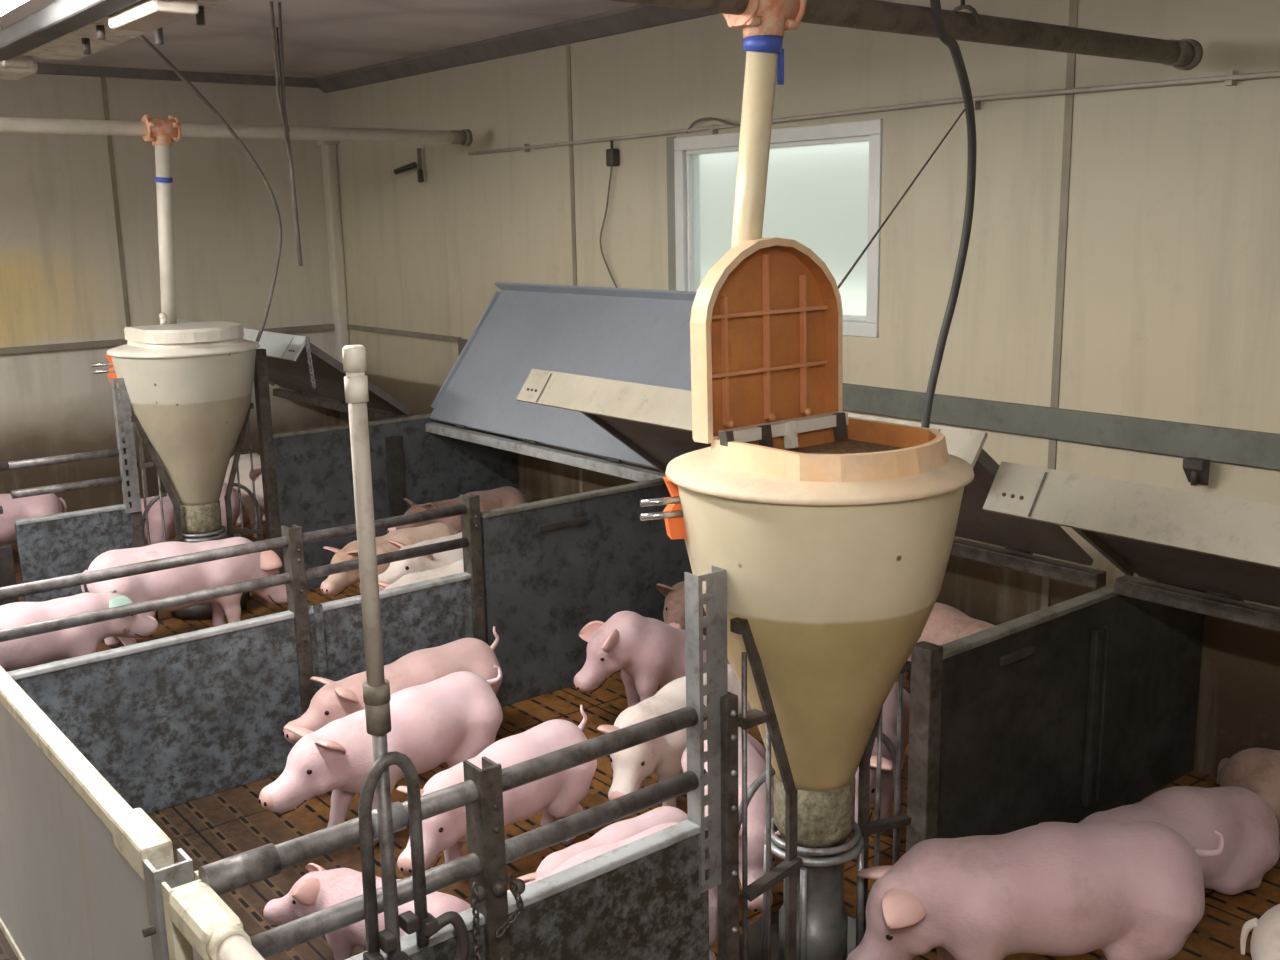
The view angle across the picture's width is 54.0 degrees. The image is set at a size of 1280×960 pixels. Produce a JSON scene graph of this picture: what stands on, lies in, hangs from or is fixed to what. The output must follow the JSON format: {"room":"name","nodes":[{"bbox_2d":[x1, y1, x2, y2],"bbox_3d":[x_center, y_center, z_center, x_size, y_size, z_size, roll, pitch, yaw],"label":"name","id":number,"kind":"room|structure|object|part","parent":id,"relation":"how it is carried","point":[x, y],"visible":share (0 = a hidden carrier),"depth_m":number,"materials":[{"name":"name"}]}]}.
{"room":"farm building","nodes":[
{"label":"farm building","id":0,"kind":"room"},
{"bbox_2d":[0,74,339,546],"bbox_3d":[-4.542,-1.004,7.653,5.800,3.020,0.206,-10,15,-38],"label":"wall","id":1,"kind":"structure","parent":0,"point":[79,244],"depth_m":8.35,"materials":[{"name":"beige paint"}]},
{"bbox_2d":[34,63,321,87],"bbox_3d":[-4.495,-2.435,7.257,5.800,0.060,0.050,-10,15,-38],"label":"trim","id":2,"kind":"structure","parent":1,"relation":"attached to","point":[43,68],"depth_m":8.30,"materials":[{"name":"grey metal"}]},
{"bbox_2d":[0,324,461,354],"bbox_3d":[-3.942,-0.616,6.981,5.800,0.040,1.700,-10,15,-38],"label":"trim","id":3,"kind":"structure","parent":1,"relation":"attached to","point":[104,343],"depth_m":8.35,"materials":[{"name":"grey metal"}]},
{"bbox_2d":[1,0,639,77],"bbox_3d":[-1.243,-1.787,3.446,6.000,0.100,10.550,-10,15,-38],"label":"ceiling","id":4,"kind":"structure","parent":0,"point":[321,38],"depth_m":6.78,"materials":[{"name":"beige paint"}]},
{"bbox_2d":[0,0,27,15],"bbox_3d":[-1.424,-1.414,2.995,0.120,0.440,1.680,-10,15,-38],"label":"lamp","id":5,"kind":"object","parent":4,"relation":"hanging from","point":[5,5],"visible":1,"depth_m":3.34,"materials":[{"name":"white plastic"}]},
{"bbox_2d":[0,0,231,61],"bbox_3d":[-1.610,-1.564,3.808,0.370,0.470,2.300,-10,15,-38],"label":"ceiling light","id":6,"kind":"object","parent":4,"relation":"hanging from","point":[61,29],"visible":1,"depth_m":3.79,"materials":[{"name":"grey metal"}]},
{"bbox_2d":[0,16,37,79],"bbox_3d":[-2.351,-1.726,4.621,0.160,0.455,0.320,-10,15,-38],"label":"lamp","id":7,"kind":"object","parent":6,"relation":"attached to","point":[18,67],"visible":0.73,"depth_m":4.57,"materials":[{"name":"white plastic"}]},
{"bbox_3d":[-1.712,-1.393,3.757,0.100,0.060,2.300,-10,15,-38],"label":"rail","id":8,"kind":"part","parent":6,"relation":"part of","materials":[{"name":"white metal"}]},
{"bbox_2d":[0,27,472,145],"bbox_3d":[-3.170,-1.862,5.662,5.540,0.583,0.110,-10,15,-38],"label":"pipe","id":9,"kind":"object","parent":4,"relation":"hanging from","point":[464,137],"visible":0.77,"depth_m":6.55,"materials":[{"name":"beige plastic"}]},
{"bbox_2d":[141,115,180,145],"bbox_3d":[-2.408,-1.757,6.310,0.160,0.148,0.130,-10,15,-38],"label":"pipe tee","id":10,"kind":"object","parent":9,"relation":"attached to","point":[159,131],"visible":0.91,"depth_m":6.28,"materials":[{"name":"orange plastic"}]},
{"bbox_2d":[155,145,176,323],"bbox_3d":[-2.430,-1.238,6.437,0.149,0.936,0.085,5,13,28],"label":"pipe","id":11,"kind":"object","parent":10,"relation":"attached to","point":[163,179],"visible":0.79,"depth_m":6.40,"materials":[{"name":"white plastic"}]},
{"bbox_2d":[270,1,302,265],"bbox_3d":[-1.706,-1.647,6.048,0.058,1.222,0.194,-3,12,-10],"label":"hanging cord","id":12,"kind":"object","parent":4,"relation":"hanging from","point":[284,119],"visible":1,"depth_m":6.07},
{"bbox_3d":[-1.724,-1.890,5.992,0.039,0.724,0.187,-2,12,-3],"label":"cord","id":13,"kind":"part","parent":12,"relation":"part of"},
{"bbox_2d":[610,0,1202,69],"bbox_3d":[-0.391,-1.221,2.325,5.590,0.583,0.110,-10,15,-38],"label":"pipe","id":14,"kind":"object","parent":4,"relation":"hanging from","point":[874,15],"visible":0.99,"depth_m":3.36,"materials":[{"name":"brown metal"}]},
{"bbox_2d":[722,0,806,38],"bbox_3d":[0.286,-1.101,2.905,0.160,0.148,0.130,-10,15,-38],"label":"pipe tee","id":15,"kind":"object","parent":14,"relation":"attached to","point":[760,17],"visible":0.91,"depth_m":2.88,"materials":[{"name":"orange plastic"}]},
{"bbox_2d":[731,36,783,248],"bbox_3d":[0.258,-0.554,3.094,0.091,1.024,0.255,-8,13,-28],"label":"pipe","id":16,"kind":"object","parent":15,"relation":"attached to","point":[764,54],"visible":0.59,"depth_m":2.97,"materials":[{"name":"beige plastic"}]},
{"bbox_2d":[920,0,975,636],"bbox_3d":[0.731,-0.575,3.070,0.129,2.164,0.608,3,12,19],"label":"hose","id":17,"kind":"object","parent":4,"relation":"hanging from","point":[943,35],"visible":0.78,"depth_m":3.28,"materials":[{"name":"rubber"}]},
{"bbox_2d":[0,507,1279,959],"bbox_3d":[-1.182,1.267,4.083,6.000,0.100,10.550,-10,15,-38],"label":"floor","id":18,"kind":"structure","parent":0,"point":[215,827],"depth_m":4.22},
{"bbox_2d":[0,493,66,543],"bbox_3d":[-3.925,0.329,7.470,0.968,0.460,0.333,-9,14,-33],"label":"pig","id":19,"kind":"object","parent":18,"relation":"on","point":[46,504],"visible":0.46,"depth_m":7.48},
{"bbox_2d":[0,590,158,670],"bbox_3d":[-2.562,0.728,5.446,0.944,0.452,0.327,-11,16,-41],"label":"pig","id":20,"kind":"object","parent":18,"relation":"on","point":[30,651],"visible":0.76,"depth_m":5.37},
{"bbox_2d":[0,666,173,959],"bbox_3d":[-2.901,0.636,4.860,0.060,0.884,6.415,-10,15,-38],"label":"barrier","id":21,"kind":"object","parent":18,"relation":"on","point":[73,850],"visible":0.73,"depth_m":2.87,"materials":[{"name":"beige plastic"}]},
{"bbox_3d":[-2.893,1.054,4.947,0.048,0.030,6.415,-10,15,-38],"label":"rail","id":22,"kind":"part","parent":21,"relation":"part of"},
{"bbox_2d":[142,848,201,959],"bbox_3d":[-0.837,1.124,2.346,0.100,0.875,0.115,-10,15,-38],"label":"gate post","id":23,"kind":"object","parent":18,"relation":"on","point":[168,943],"visible":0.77,"depth_m":2.26,"materials":[{"name":"metal"}]},
{"bbox_2d":[169,882,264,959],"bbox_3d":[-0.231,1.250,1.615,0.072,0.842,1.790,-10,15,-38],"label":"wall cap","id":24,"kind":"object","parent":23,"relation":"attached to","point":[213,931],"visible":1,"depth_m":2.09,"materials":[{"name":"beige plastic"}]},
{"bbox_3d":[-0.214,1.289,1.603,0.030,0.770,1.740,-10,15,-38],"label":"panel","id":25,"kind":"part","parent":24,"relation":"part of","materials":[{"name":"beige plastic"}]},
{"bbox_2d":[92,313,262,619],"bbox_3d":[-2.316,-0.081,6.537,0.742,1.572,0.742,1,12,10],"label":"hopper","id":26,"kind":"object","parent":18,"relation":"on","point":[189,386],"visible":0.9,"depth_m":6.29,"materials":[{"name":"plastic"}]},
{"bbox_3d":[-2.676,-0.575,6.263,0.110,0.018,0.018,-5,12,-17],"label":"lever rod","id":27,"kind":"part","parent":26,"relation":"part of","materials":[{"name":"metal"}]},
{"bbox_3d":[-2.675,-0.542,6.270,0.110,0.018,0.018,-5,12,-17],"label":"lever rod","id":28,"kind":"part","parent":26,"relation":"part of","materials":[{"name":"metal"}]},
{"bbox_3d":[-2.636,-0.560,6.305,0.081,0.145,0.050,-7,13,-26],"label":"lever","id":29,"kind":"part","parent":26,"relation":"part of","materials":[{"name":"orange plastic"}]},
{"bbox_3d":[-2.506,0.240,6.389,0.012,0.980,0.012,5,13,28],"label":"rod","id":30,"kind":"part","parent":26,"relation":"part of","materials":[{"name":"metal"}]},
{"bbox_3d":[-2.455,0.187,6.421,0.194,1.069,0.045,-10,15,-38],"label":"frame","id":31,"kind":"part","parent":26,"relation":"part of","materials":[{"name":"grey metal"}]},
{"bbox_3d":[-2.440,-0.826,6.422,0.037,0.061,0.039,-10,15,-38],"label":"knob","id":32,"kind":"part","parent":26,"relation":"part of","materials":[{"name":"white plastic"}]},
{"bbox_3d":[-2.442,0.326,6.459,0.012,0.780,0.012,-5,12,-16],"label":"rod","id":33,"kind":"part","parent":26,"relation":"part of","materials":[{"name":"metal"}]},
{"bbox_2d":[138,35,281,341],"bbox_3d":[-2.122,-1.394,6.237,0.155,1.473,0.803,6,14,30],"label":"hose","id":34,"kind":"object","parent":26,"relation":"attached to","point":[141,37],"visible":0.99,"depth_m":6.37,"materials":[{"name":"black rubber"}]},
{"bbox_3d":[-2.116,0.124,6.688,0.194,1.069,0.045,-10,15,-38],"label":"frame","id":35,"kind":"part","parent":26,"relation":"part of","materials":[{"name":"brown metal"}]},
{"bbox_3d":[-2.124,0.268,6.710,0.012,0.780,0.012,5,13,28],"label":"rod","id":36,"kind":"part","parent":26,"relation":"part of","materials":[{"name":"metal"}]},
{"bbox_3d":[-2.063,0.158,6.738,0.012,0.980,0.012,-5,12,-16],"label":"rod","id":37,"kind":"part","parent":26,"relation":"part of","materials":[{"name":"metal"}]},
{"bbox_2d":[81,537,286,648],"bbox_3d":[-2.212,0.539,6.177,0.980,0.509,0.363,-9,14,-32],"label":"pig","id":38,"kind":"object","parent":18,"relation":"on","point":[189,578],"visible":0.54,"depth_m":6.04},
{"bbox_2d":[141,482,239,545],"bbox_3d":[-2.821,0.291,7.546,0.333,0.460,0.948,9,16,40],"label":"pig","id":39,"kind":"object","parent":18,"relation":"on","point":[154,514],"visible":0.23,"depth_m":7.39},
{"bbox_2d":[224,453,265,540],"bbox_3d":[-2.462,0.117,8.202,0.372,0.519,1.095,-8,14,-30],"label":"pig","id":40,"kind":"object","parent":18,"relation":"on","point":[244,464],"visible":0.24,"depth_m":8.04},
{"bbox_2d":[8,348,518,601],"bbox_3d":[-1.882,-0.051,6.890,2.868,1.360,0.075,-10,15,-38],"label":"wall","id":41,"kind":"structure","parent":18,"relation":"on","point":[307,474],"depth_m":6.94,"materials":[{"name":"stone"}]},
{"bbox_2d":[0,462,18,605],"bbox_3d":[-3.258,0.405,5.855,0.670,0.904,0.040,-10,15,-38],"label":"gate","id":42,"kind":"object","parent":41,"relation":"attached to","point":[7,570],"visible":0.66,"depth_m":6.02,"materials":[{"name":"metal"}]},
{"bbox_3d":[-3.266,-0.018,5.766,0.670,0.039,0.040,-10,15,-38],"label":"rail","id":43,"kind":"part","parent":42,"relation":"part of","materials":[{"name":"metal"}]},
{"bbox_3d":[-2.784,-0.107,6.146,0.570,0.039,0.040,-10,15,-38],"label":"rail","id":44,"kind":"part","parent":41,"relation":"part of","materials":[{"name":"metal"}]},
{"bbox_3d":[-2.782,0.030,6.175,0.570,0.039,0.040,-10,15,-38],"label":"rail","id":45,"kind":"part","parent":41,"relation":"part of","materials":[{"name":"metal"}]},
{"bbox_2d":[110,378,141,512],"bbox_3d":[-2.568,-0.174,6.272,0.070,0.680,0.048,-10,15,-38],"label":"post","id":46,"kind":"object","parent":41,"relation":"attached to","point":[126,413],"visible":1,"depth_m":6.25,"materials":[{"name":"metal"}]},
{"bbox_3d":[-2.561,0.271,6.393,0.052,0.960,0.075,-10,15,-38],"label":"post","id":47,"kind":"part","parent":41,"relation":"part of","materials":[{"name":"grey metal"}]},
{"bbox_3d":[-2.010,-0.029,6.798,0.060,1.360,0.060,-10,15,-38],"label":"post","id":48,"kind":"part","parent":41,"relation":"part of","materials":[{"name":"grey metal"}]},
{"bbox_2d":[273,388,404,419],"bbox_3d":[-1.942,-0.477,8.223,0.060,0.052,2.160,-10,15,-38],"label":"rail","id":49,"kind":"object","parent":41,"relation":"attached to","point":[375,414],"visible":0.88,"depth_m":8.38,"materials":[{"name":"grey metal"}]},
{"bbox_2d":[177,319,419,415],"bbox_3d":[-2.239,-0.717,7.918,0.804,0.543,2.120,-10,15,-38],"label":"lid","id":50,"kind":"object","parent":49,"relation":"on","point":[287,360],"visible":0.54,"depth_m":7.49,"materials":[{"name":"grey metal"}]},
{"bbox_2d":[305,336,315,388],"bbox_3d":[-1.808,-0.644,6.888,0.041,0.296,0.031,-5,12,-17],"label":"chain","id":51,"kind":"object","parent":50,"relation":"hanging from","point":[306,337],"visible":1,"depth_m":6.88,"materials":[{"name":"metal"}]},
{"bbox_2d":[425,422,665,481],"bbox_3d":[-0.555,-0.153,6.539,0.060,0.052,2.230,-10,15,-38],"label":"rail","id":52,"kind":"object","parent":41,"relation":"attached to","point":[559,456],"visible":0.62,"depth_m":6.39,"materials":[{"name":"grey metal"}]},
{"bbox_2d":[430,282,696,468],"bbox_3d":[-0.362,-0.612,6.636,0.569,0.789,2.132,-10,15,-38],"label":"lid","id":53,"kind":"object","parent":52,"relation":"on","point":[641,336],"visible":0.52,"depth_m":6.71,"materials":[{"name":"grey metal"}]},
{"bbox_2d":[0,478,692,813],"bbox_3d":[-0.759,0.530,5.058,3.533,0.927,0.075,-10,15,-38],"label":"wall","id":54,"kind":"structure","parent":18,"relation":"on","point":[170,721],"depth_m":4.66,"materials":[{"name":"metal"}]},
{"bbox_3d":[-1.409,0.246,4.479,1.895,0.039,0.040,-10,15,-38],"label":"rail","id":55,"kind":"part","parent":54,"relation":"part of","materials":[{"name":"metal"}]},
{"bbox_3d":[-1.406,0.381,4.507,1.895,0.039,0.040,-10,15,-38],"label":"rail","id":56,"kind":"part","parent":54,"relation":"part of","materials":[{"name":"metal"}]},
{"bbox_3d":[-1.258,0.622,4.665,0.052,0.927,0.075,-10,15,-38],"label":"post","id":57,"kind":"part","parent":54,"relation":"part of","materials":[{"name":"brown metal"}]},
{"bbox_3d":[-0.671,0.514,5.128,0.052,0.927,0.075,-10,15,-38],"label":"post","id":58,"kind":"part","parent":54,"relation":"part of","materials":[{"name":"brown metal"}]},
{"bbox_2d":[950,537,1105,588],"bbox_3d":[0.822,0.168,4.866,0.060,0.052,2.130,-10,15,-38],"label":"rail","id":59,"kind":"object","parent":54,"relation":"attached to","point":[1080,575],"visible":0.44,"depth_m":4.23,"materials":[{"name":"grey metal"}]},
{"bbox_2d":[516,369,1092,565],"bbox_3d":[0.507,-0.076,4.583,0.804,0.543,2.235,-10,15,-38],"label":"lid","id":60,"kind":"object","parent":59,"relation":"on","point":[655,422],"visible":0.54,"depth_m":4.50,"materials":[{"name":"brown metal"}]},
{"bbox_2d":[262,863,470,959],"bbox_3d":[-0.703,1.203,3.343,0.635,0.308,0.232,5,13,29],"label":"pig","id":61,"kind":"object","parent":18,"relation":"on","point":[320,888],"visible":0.38,"depth_m":3.32},
{"bbox_2d":[259,665,502,845],"bbox_3d":[-0.830,0.951,4.221,0.324,0.448,0.982,9,15,39],"label":"pig","id":62,"kind":"object","parent":18,"relation":"on","point":[452,718],"visible":0.8,"depth_m":4.14},
{"bbox_2d":[320,523,457,596],"bbox_3d":[-1.316,0.479,6.601,0.861,0.419,0.307,-10,15,-38],"label":"pig","id":63,"kind":"object","parent":18,"relation":"on","point":[334,584],"visible":0.29,"depth_m":6.45},
{"bbox_2d":[282,626,502,743],"bbox_3d":[-0.886,0.862,4.658,0.917,0.445,0.309,-12,16,-43],"label":"pig","id":64,"kind":"object","parent":18,"relation":"on","point":[335,700],"visible":0.44,"depth_m":4.59},
{"bbox_2d":[378,532,462,590],"bbox_3d":[-0.912,0.489,6.350,1.028,0.485,0.351,-10,15,-36],"label":"pig","id":65,"kind":"object","parent":18,"relation":"on","point":[396,570],"visible":0.13,"depth_m":6.09},
{"bbox_2d":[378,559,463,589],"bbox_3d":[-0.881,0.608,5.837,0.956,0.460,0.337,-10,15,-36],"label":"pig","id":66,"kind":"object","parent":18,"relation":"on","point":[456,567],"visible":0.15,"depth_m":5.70},
{"bbox_2d":[387,486,527,533],"bbox_3d":[-1.061,0.300,7.316,0.959,0.467,0.327,-10,15,-36],"label":"pig","id":67,"kind":"object","parent":18,"relation":"on","point":[505,496],"visible":0.32,"depth_m":7.25},
{"bbox_2d":[396,705,596,875],"bbox_3d":[-0.460,1.022,3.914,0.300,0.419,0.844,9,16,40],"label":"pig","id":68,"kind":"object","parent":18,"relation":"on","point":[559,795],"visible":0.56,"depth_m":3.88},
{"bbox_2d":[516,806,687,881],"bbox_3d":[-0.101,1.144,3.514,0.669,0.329,0.238,-10,15,-38],"label":"pig","id":69,"kind":"object","parent":18,"relation":"on","point":[621,830],"visible":0.23,"depth_m":3.50},
{"bbox_2d":[507,822,717,959],"bbox_3d":[-0.170,1.169,3.051,0.966,0.473,0.342,-11,15,-38],"label":"pig","id":70,"kind":"object","parent":18,"relation":"on","point":[586,855],"visible":0.14,"depth_m":3.12},
{"bbox_2d":[574,611,729,707],"bbox_3d":[0.091,0.735,5.117,0.793,0.464,0.328,-7,13,-26],"label":"pig","id":71,"kind":"object","parent":18,"relation":"on","point":[649,653],"visible":0.53,"depth_m":4.96},
{"bbox_2d":[597,664,750,807],"bbox_3d":[0.115,0.918,4.378,0.300,0.411,0.830,8,15,38],"label":"pig","id":72,"kind":"object","parent":18,"relation":"on","point":[661,756],"visible":0.44,"depth_m":4.18},
{"bbox_2d":[656,581,705,635],"bbox_3d":[0.363,0.622,5.718,0.874,0.433,0.323,-12,16,-41],"label":"pig","id":73,"kind":"object","parent":18,"relation":"on","point":[674,605],"visible":0.1,"depth_m":5.45},
{"bbox_2d":[198,575,1206,959],"bbox_3d":[0.619,0.857,3.381,3.538,0.917,0.097,-10,15,-38],"label":"wall","id":74,"kind":"structure","parent":18,"relation":"on","point":[1072,710],"depth_m":3.53,"materials":[{"name":"metal"}]},
{"bbox_2d":[342,345,400,959],"bbox_3d":[-0.491,0.492,2.368,0.050,1.490,0.050,-10,15,-38],"label":"pipe","id":75,"kind":"object","parent":74,"relation":"attached to","point":[376,689],"visible":1,"depth_m":2.31,"materials":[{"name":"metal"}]},
{"bbox_2d":[358,751,468,959],"bbox_3d":[-0.456,0.814,2.461,0.220,0.635,0.122,-10,15,-38],"label":"guard","id":76,"kind":"object","parent":74,"relation":"attached to","point":[425,925],"visible":0.99,"depth_m":2.41,"materials":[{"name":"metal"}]},
{"bbox_3d":[-0.308,0.788,2.621,1.175,0.045,0.046,-10,15,-38],"label":"rail","id":77,"kind":"part","parent":74,"relation":"part of","materials":[{"name":"metal"}]},
{"bbox_3d":[-0.310,1.027,2.656,0.052,0.917,0.075,-10,15,-38],"label":"post","id":78,"kind":"part","parent":74,"relation":"part of","materials":[{"name":"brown metal"}]},
{"bbox_3d":[-0.312,0.629,2.588,1.175,0.045,0.046,-10,15,-38],"label":"rail","id":79,"kind":"part","parent":74,"relation":"part of","materials":[{"name":"metal"}]},
{"bbox_2d":[471,872,523,959],"bbox_3d":[-0.292,0.893,2.579,0.126,0.181,0.022,-10,15,-38],"label":"chain","id":80,"kind":"object","parent":74,"relation":"hanging from","point":[512,881],"visible":1,"depth_m":2.56,"materials":[{"name":"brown metal"}]},
{"bbox_3d":[0.801,0.863,3.549,0.055,0.830,0.070,-10,15,-38],"label":"post","id":81,"kind":"part","parent":74,"relation":"part of","materials":[{"name":"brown metal"}]},
{"bbox_2d":[1114,575,1279,631],"bbox_3d":[2.236,0.498,3.148,0.060,0.052,2.250,-10,15,-38],"label":"rail","id":82,"kind":"object","parent":74,"relation":"attached to","point":[1251,614],"visible":1,"depth_m":3.78,"materials":[{"name":"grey metal"}]},
{"bbox_2d":[983,461,1279,606],"bbox_3d":[1.890,0.280,2.955,0.749,0.457,2.055,-10,15,-38],"label":"lid","id":83,"kind":"object","parent":82,"relation":"on","point":[1226,547],"visible":1,"depth_m":3.29,"materials":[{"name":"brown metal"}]},
{"bbox_2d":[684,565,738,959],"bbox_3d":[0.179,0.799,2.997,0.104,1.205,0.079,-10,15,-38],"label":"post","id":84,"kind":"object","parent":18,"relation":"on","point":[721,711],"visible":1,"depth_m":2.95,"materials":[{"name":"metal"}]},
{"bbox_3d":[0.213,0.945,3.040,0.040,0.900,0.038,-10,15,-38],"label":"post","id":85,"kind":"part","parent":84,"relation":"part of","materials":[{"name":"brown metal"}]},
{"bbox_2d":[681,727,781,911],"bbox_3d":[0.307,1.037,3.838,0.282,0.390,0.769,-2,12,-6],"label":"pig","id":86,"kind":"object","parent":18,"relation":"on","point":[756,753],"visible":0.28,"depth_m":3.58},
{"bbox_2d":[640,237,973,959],"bbox_3d":[0.430,0.383,3.138,0.770,1.944,0.742,-10,15,-38],"label":"hopper","id":87,"kind":"object","parent":18,"relation":"on","point":[832,532],"visible":0.96,"depth_m":2.99,"materials":[{"name":"plastic"}]},
{"bbox_3d":[0.055,0.051,2.998,0.112,0.018,0.018,-5,12,-17],"label":"lever rod","id":88,"kind":"part","parent":87,"relation":"part of","materials":[{"name":"metal"}]},
{"bbox_3d":[0.056,0.084,3.005,0.112,0.018,0.018,-5,12,-17],"label":"lever rod","id":89,"kind":"part","parent":87,"relation":"part of","materials":[{"name":"metal"}]},
{"bbox_3d":[0.101,0.066,3.041,0.081,0.145,0.050,-3,12,-10],"label":"lever","id":90,"kind":"part","parent":87,"relation":"part of","materials":[{"name":"orange plastic"}]},
{"bbox_3d":[0.254,0.884,3.037,0.012,0.980,0.012,5,13,28],"label":"rod","id":91,"kind":"part","parent":87,"relation":"part of","materials":[{"name":"metal"}]},
{"bbox_3d":[0.305,0.831,3.068,0.194,1.069,0.045,-10,15,-38],"label":"frame","id":92,"kind":"part","parent":87,"relation":"part of","materials":[{"name":"grey metal"}]},
{"bbox_3d":[0.318,0.970,3.106,0.012,0.780,0.012,-5,12,-16],"label":"rod","id":93,"kind":"part","parent":87,"relation":"part of","materials":[{"name":"metal"}]},
{"bbox_3d":[0.636,0.911,3.357,0.012,0.780,0.012,-5,12,-16],"label":"rod","id":94,"kind":"part","parent":87,"relation":"part of","materials":[{"name":"metal"}]},
{"bbox_3d":[0.644,0.768,3.336,0.194,1.069,0.045,-10,15,-38],"label":"frame","id":95,"kind":"part","parent":87,"relation":"part of","materials":[{"name":"grey metal"}]},
{"bbox_3d":[0.697,0.802,3.386,0.012,0.980,0.012,-5,12,-16],"label":"rod","id":96,"kind":"part","parent":87,"relation":"part of","materials":[{"name":"metal"}]},
{"bbox_2d":[849,682,909,835],"bbox_3d":[0.771,0.941,4.224,0.291,0.403,0.804,2,12,14],"label":"pig","id":97,"kind":"object","parent":18,"relation":"on","point":[889,721],"visible":0.23,"depth_m":4.08},
{"bbox_2d":[903,602,994,691],"bbox_3d":[1.286,0.742,5.003,0.327,0.454,0.958,-10,15,-36],"label":"pig","id":98,"kind":"object","parent":18,"relation":"on","point":[945,624],"visible":0.1,"depth_m":4.94},
{"bbox_2d":[846,820,1224,959],"bbox_3d":[0.998,1.115,3.174,0.960,0.483,0.346,-2,12,-5],"label":"pig","id":99,"kind":"object","parent":18,"relation":"on","point":[1129,890],"visible":1,"depth_m":3.05},
{"bbox_2d":[1039,786,1279,894],"bbox_3d":[1.526,1.086,3.733,0.959,0.289,0.342,-6,13,-23],"label":"pig","id":100,"kind":"object","parent":18,"relation":"on","point":[1248,824],"visible":0.52,"depth_m":3.69},
{"bbox_2d":[1217,748,1279,843],"bbox_3d":[2.269,1.040,3.865,0.351,0.296,0.988,-11,15,-40],"label":"pig","id":101,"kind":"object","parent":18,"relation":"on","point":[1257,770],"visible":0.61,"depth_m":4.04},
{"bbox_2d":[1240,904,1279,959],"bbox_3d":[1.803,1.212,2.704,0.942,0.452,0.327,6,14,31],"label":"pig","id":102,"kind":"object","parent":18,"relation":"on","point":[1265,939],"visible":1,"depth_m":2.85},
{"bbox_2d":[328,0,1279,777],"bbox_3d":[1.040,-0.676,5.538,0.206,3.020,10.550,-10,15,-38],"label":"wall","id":103,"kind":"structure","parent":0,"point":[1123,256],"depth_m":4.97,"materials":[{"name":"beige paint"}]},
{"bbox_2d":[316,140,349,424],"bbox_3d":[-2.228,-1.192,9.309,0.120,2.620,0.130,-10,15,-38],"label":"pipe","id":104,"kind":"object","parent":103,"relation":"attached to","point":[328,148],"depth_m":9.19,"materials":[{"name":"beige plastic"}]},
{"bbox_2d":[394,148,423,182],"bbox_3d":[-1.502,-2.047,8.185,0.269,0.216,0.063,9,15,39],"label":"wall fitting","id":105,"kind":"object","parent":103,"relation":"attached to","point":[420,176],"visible":1,"depth_m":8.12,"materials":[{"name":"metal"}]},
{"bbox_2d":[314,4,719,92],"bbox_3d":[0.952,-2.072,5.067,0.120,0.090,10.350,-10,15,-38],"label":"trim","id":106,"kind":"structure","parent":103,"relation":"attached to","point":[642,16],"depth_m":7.03,"materials":[{"name":"grey metal"}]},
{"bbox_2d":[600,139,619,287],"bbox_3d":[-0.156,-1.386,6.690,0.050,0.833,0.188,-10,15,-38],"label":"junction box","id":107,"kind":"object","parent":103,"relation":"attached to","point":[612,154],"visible":0.96,"depth_m":6.60,"materials":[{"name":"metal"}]},
{"bbox_2d":[666,119,882,337],"bbox_3d":[0.631,-1.175,5.886,0.152,0.920,1.392,-10,15,-38],"label":"window","id":108,"kind":"structure","parent":103,"relation":"in","point":[823,188],"depth_m":5.66,"materials":[{"name":"white plastic"}]},
{"bbox_3d":[0.633,-1.162,5.849,0.012,0.754,1.172,-10,15,-38],"label":"pane","id":109,"kind":"part","parent":108,"relation":"part of","materials":[{"name":"white"}]},
{"bbox_2d":[458,339,1279,469],"bbox_3d":[1.556,-0.221,4.807,0.030,0.117,8.650,-10,15,-38],"label":"trim","id":110,"kind":"structure","parent":103,"relation":"attached to","point":[1258,449],"depth_m":4.68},
{"bbox_2d":[468,70,1279,154],"bbox_3d":[1.576,-1.387,4.501,0.039,0.053,8.300,-10,15,-38],"label":"conduit","id":111,"kind":"object","parent":103,"relation":"attached to","point":[1231,77],"visible":0.89,"depth_m":4.88,"materials":[{"name":"grey metal"}]},
{"bbox_2d":[686,117,739,132],"bbox_3d":[0.349,-1.692,5.961,0.023,0.063,0.404,-10,15,-38],"label":"cable loop","id":112,"kind":"object","parent":111,"relation":"attached to","point":[707,118],"visible":0.93,"depth_m":5.95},
{"bbox_2d":[838,108,964,288],"bbox_3d":[0.884,-0.965,4.052,0.007,0.606,1.921,4,13,23],"label":"pull cord","id":113,"kind":"object","parent":111,"relation":"hanging from","point":[962,112],"visible":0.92,"depth_m":3.83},
{"bbox_2d":[1183,457,1209,485],"bbox_3d":[1.917,-0.027,4.329,0.050,0.090,0.070,-10,15,-38],"label":"bracket","id":114,"kind":"object","parent":103,"relation":"attached to","point":[1196,470],"visible":1,"depth_m":4.32,"materials":[{"name":"metal"}]}
]}

